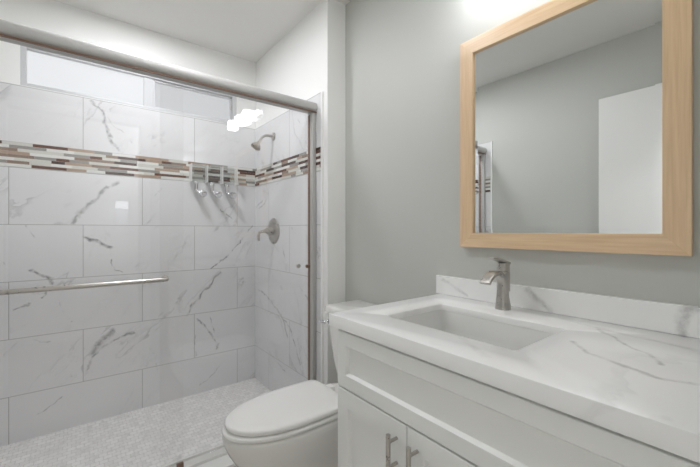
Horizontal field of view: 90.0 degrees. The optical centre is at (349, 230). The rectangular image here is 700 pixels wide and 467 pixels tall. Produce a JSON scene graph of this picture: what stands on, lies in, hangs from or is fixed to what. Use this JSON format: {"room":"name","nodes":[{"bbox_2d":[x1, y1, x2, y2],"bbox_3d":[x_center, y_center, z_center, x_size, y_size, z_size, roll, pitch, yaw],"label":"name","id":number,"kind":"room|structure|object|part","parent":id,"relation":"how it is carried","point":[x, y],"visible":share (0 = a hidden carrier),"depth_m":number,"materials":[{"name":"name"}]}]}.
{"room":"bathroom","nodes":[
{"label":"bathroom","id":0,"kind":"room"},
{"bbox_2d":[0,0,255,446],"bbox_3d":[-1.427,-0.075,2.241,1.675,2.440,0.152,0,0,-38],"label":"wall","id":1,"kind":"structure","parent":0,"point":[92,190],"depth_m":2.14,"materials":[{"name":"white tile"}]},
{"bbox_2d":[20,45,235,124],"bbox_3d":[-1.332,-0.902,2.275,1.182,0.235,0.056,0,0,-38],"label":"window","id":2,"kind":"structure","parent":1,"relation":"in","point":[40,69],"depth_m":2.18,"materials":[{"name":"glass"}]},
{"bbox_3d":[-1.558,-0.896,2.099,0.557,0.188,0.006,0,0,-38],"label":"pane","id":3,"kind":"part","parent":2,"relation":"part of","materials":[{"name":"grey glass"}]},
{"bbox_3d":[-1.096,-0.896,2.467,0.503,0.179,0.006,0,0,-38],"label":"pane","id":4,"kind":"part","parent":2,"relation":"part of","materials":[{"name":"grey glass"}]},
{"bbox_3d":[-1.089,-0.896,2.457,0.515,0.187,0.016,0,0,-38],"label":"screen frame","id":5,"kind":"part","parent":2,"relation":"part of","materials":[{"name":"plastic"}]},
{"bbox_2d":[189,163,237,198],"bbox_3d":[-0.954,-0.341,2.464,0.314,0.223,0.080,0,0,-38],"label":"dispenser","id":6,"kind":"object","parent":1,"relation":"attached to","point":[202,193],"visible":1,"depth_m":2.45,"materials":[{"name":"silver plastic"}]},
{"bbox_3d":[-1.037,-0.290,2.389,0.057,0.094,0.034,0,0,-11],"label":"lever","id":7,"kind":"part","parent":6,"relation":"part of","materials":[{"name":"silver metal"}]},
{"bbox_3d":[-0.955,-0.290,2.454,0.057,0.094,0.034,0,0,-11],"label":"lever","id":8,"kind":"part","parent":6,"relation":"part of","materials":[{"name":"silver metal"}]},
{"bbox_3d":[-0.874,-0.290,2.518,0.057,0.094,0.034,0,0,-11],"label":"lever","id":9,"kind":"part","parent":6,"relation":"part of","materials":[{"name":"silver metal"}]},
{"bbox_2d":[0,378,270,466],"bbox_3d":[-1.048,1.164,1.853,1.555,0.062,0.950,0,0,-38],"label":"floor","id":10,"kind":"structure","parent":0,"point":[162,434],"depth_m":1.91,"materials":[{"name":"tile"}]},
{"bbox_2d":[196,454,236,466],"bbox_3d":[-0.796,1.112,1.532,1.553,0.066,0.177,0,0,-38],"label":"shower curb","id":11,"kind":"object","parent":10,"relation":"on","point":[224,461],"depth_m":1.62,"materials":[{"name":"stone"}]},
{"bbox_2d":[54,0,350,62],"bbox_3d":[-0.261,-1.335,0.577,3.700,0.080,4.230,0,0,-38],"label":"ceiling","id":12,"kind":"structure","parent":0,"point":[243,29],"depth_m":2.14,"materials":[{"name":"paint"}]},
{"bbox_2d":[255,0,345,390],"bbox_3d":[-0.372,-0.075,2.440,0.257,2.440,1.100,0,0,-38],"label":"wall","id":13,"kind":"structure","parent":0,"point":[308,63],"depth_m":2.17,"materials":[{"name":"white tile"}]},
{"bbox_2d":[251,133,274,150],"bbox_3d":[-0.596,-0.612,2.391,0.163,0.140,0.070,0,0,-38],"label":"sprayer","id":14,"kind":"object","parent":13,"relation":"attached to","point":[255,145],"visible":1,"depth_m":2.37,"materials":[{"name":"silver metal"}]},
{"bbox_3d":[-0.579,-0.631,2.404,0.112,0.068,0.019,0,0,-38],"label":"arm","id":15,"kind":"part","parent":14,"relation":"part of","materials":[{"name":"silver metal"}]},
{"bbox_2d":[257,218,279,243],"bbox_3d":[-0.575,0.003,2.405,0.113,0.176,0.176,0,0,-38],"label":"shower valve","id":16,"kind":"object","parent":13,"relation":"attached to","point":[273,230],"visible":1,"depth_m":2.40,"materials":[{"name":"silver metal"}]},
{"bbox_3d":[-0.602,0.031,2.394,0.064,0.079,0.028,0,0,-18],"label":"lever","id":17,"kind":"part","parent":16,"relation":"part of","materials":[{"name":"silver metal"}]},
{"bbox_3d":[-0.156,0.182,1.967,0.013,1.925,0.014,0,0,-38],"label":"tile edge trim","id":18,"kind":"part","parent":13,"relation":"part of","materials":[{"name":"white tile"}]},
{"bbox_2d":[346,0,699,306],"bbox_3d":[0.567,-0.075,1.352,0.120,2.440,1.770,0,0,-38],"label":"wall","id":19,"kind":"structure","parent":0,"point":[403,56],"depth_m":1.56,"materials":[{"name":"grey paint"}]},
{"bbox_2d":[436,275,699,338],"bbox_3d":[0.656,0.227,1.124,0.019,0.076,0.922,0,0,-38],"label":"backsplash","id":20,"kind":"structure","parent":19,"relation":"attached to","point":[678,319],"depth_m":1.03,"materials":[{"name":"stone"}]},
{"bbox_2d":[460,0,692,255],"bbox_3d":[0.648,-0.336,1.129,0.024,0.799,0.660,0,0,-38],"label":"wall mirror","id":21,"kind":"object","parent":19,"relation":"attached to","point":[576,116],"visible":1,"depth_m":1.06,"materials":[{"name":"brown wood"}]},
{"bbox_3d":[0.461,-0.336,1.368,0.024,0.798,0.055,0,0,-38],"label":"frame rail","id":22,"kind":"part","parent":21,"relation":"part of","materials":[{"name":"brown wood"}]},
{"bbox_3d":[0.648,-0.708,1.129,0.024,0.055,0.659,0,0,-38],"label":"frame rail","id":23,"kind":"part","parent":21,"relation":"part of","materials":[{"name":"brown wood"}]},
{"bbox_3d":[0.648,0.036,1.129,0.024,0.055,0.659,0,0,-38],"label":"frame rail","id":24,"kind":"part","parent":21,"relation":"part of","materials":[{"name":"brown wood"}]},
{"bbox_3d":[0.834,-0.336,0.891,0.024,0.798,0.055,0,0,-38],"label":"frame rail","id":25,"kind":"part","parent":21,"relation":"part of","materials":[{"name":"brown wood"}]},
{"bbox_3d":[0.078,1.170,0.144,3.500,0.050,3.130,0,0,-38],"label":"floor","id":26,"kind":"structure","parent":0,"visible":0},
{"bbox_2d":[222,300,376,466],"bbox_3d":[-0.147,0.759,1.504,0.790,0.771,0.398,0,0,-38],"label":"toilet","id":27,"kind":"object","parent":26,"relation":"on","point":[295,425],"visible":0.69,"depth_m":1.33,"materials":[{"name":"ceramic"}]},
{"bbox_3d":[-0.270,0.738,1.408,0.478,0.017,0.314,0,0,-38],"label":"seat","id":28,"kind":"part","parent":27,"relation":"part of","materials":[{"name":"plastic"}]},
{"bbox_3d":[-0.200,0.947,1.463,0.651,0.396,0.316,0,0,-38],"label":"bowl","id":29,"kind":"part","parent":27,"relation":"part of","materials":[{"name":"ceramic"}]},
{"bbox_3d":[-0.263,0.713,1.413,0.472,0.024,0.306,0,0,-38],"label":"lid","id":30,"kind":"part","parent":27,"relation":"part of","materials":[{"name":"plastic"}]},
{"bbox_3d":[-0.121,0.450,1.737,0.034,0.026,0.061,0,0,-38],"label":"flush lever","id":31,"kind":"part","parent":27,"relation":"part of","materials":[{"name":"silver metal"}]},
{"bbox_3d":[0.075,0.579,1.678,0.212,0.338,0.376,0,0,-38],"label":"tank","id":32,"kind":"part","parent":27,"relation":"part of","materials":[{"name":"ceramic"}]},
{"bbox_3d":[0.074,0.392,1.677,0.229,0.035,0.398,0,0,-38],"label":"tank lid","id":33,"kind":"part","parent":27,"relation":"part of","materials":[{"name":"ceramic"}]},
{"bbox_2d":[338,329,699,466],"bbox_3d":[0.436,0.724,0.922,0.612,0.842,0.854,0,0,-38],"label":"vanity cabinet","id":34,"kind":"object","parent":26,"relation":"on","point":[396,408],"visible":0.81,"depth_m":0.78,"materials":[{"name":"paint"}]},
{"bbox_3d":[0.058,0.759,0.983,0.020,0.552,0.288,0,0,-38],"label":"door","id":35,"kind":"part","parent":34,"relation":"part of","materials":[{"name":"paint"}]},
{"bbox_3d":[0.104,0.558,0.878,0.036,0.101,0.012,0,0,-38],"label":"handle","id":36,"kind":"part","parent":34,"relation":"part of","materials":[{"name":"silver metal"}]},
{"bbox_3d":[0.146,0.558,0.825,0.036,0.101,0.012,0,0,-38],"label":"handle","id":37,"kind":"part","parent":34,"relation":"part of","materials":[{"name":"silver metal"}]},
{"bbox_3d":[0.234,0.759,0.757,0.020,0.552,0.280,0,0,-38],"label":"door","id":38,"kind":"part","parent":34,"relation":"part of","materials":[{"name":"paint"}]},
{"bbox_2d":[329,275,699,462],"bbox_3d":[0.434,0.245,0.951,0.582,0.113,0.922,0,0,-38],"label":"countertop","id":39,"kind":"structure","parent":34,"relation":"on","point":[629,367],"depth_m":0.77,"materials":[{"name":"stone"}]},
{"bbox_2d":[398,310,553,349],"bbox_3d":[0.345,0.359,1.017,0.304,0.148,0.440,0,0,-38],"label":"sink","id":40,"kind":"object","parent":39,"relation":"in","point":[508,336],"visible":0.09,"depth_m":1.14,"materials":[{"name":"ceramic"}]},
{"bbox_2d":[479,257,510,310],"bbox_3d":[0.481,0.176,1.154,0.137,0.177,0.046,0,0,-38],"label":"faucet","id":41,"kind":"object","parent":39,"relation":"on","point":[502,275],"visible":1,"depth_m":1.16,"materials":[{"name":"silver metal"}]},
{"bbox_3d":[0.494,0.101,1.164,0.101,0.028,0.033,0,0,-38],"label":"lever","id":42,"kind":"part","parent":41,"relation":"part of","materials":[{"name":"silver metal"}]},
{"bbox_3d":[-1.148,-0.075,0.632,0.132,2.440,2.750,0,0,-38],"label":"wall","id":43,"kind":"structure","parent":0,"visible":0},
{"bbox_2d":[0,275,183,466],"bbox_3d":[-1.052,0.196,1.314,0.803,1.754,0.074,0,0,-38],"label":"door","id":44,"kind":"structure","parent":43,"relation":"in","point":[164,278],"depth_m":1.31,"materials":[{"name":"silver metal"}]},
{"bbox_2d":[0,19,316,466],"bbox_3d":[-0.813,0.171,1.553,1.535,1.815,0.072,0,0,-38],"label":"shower door frame","id":45,"kind":"object","parent":43,"relation":"attached to","point":[10,32],"visible":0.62,"depth_m":1.64,"materials":[{"name":"silver metal"}]}
]}

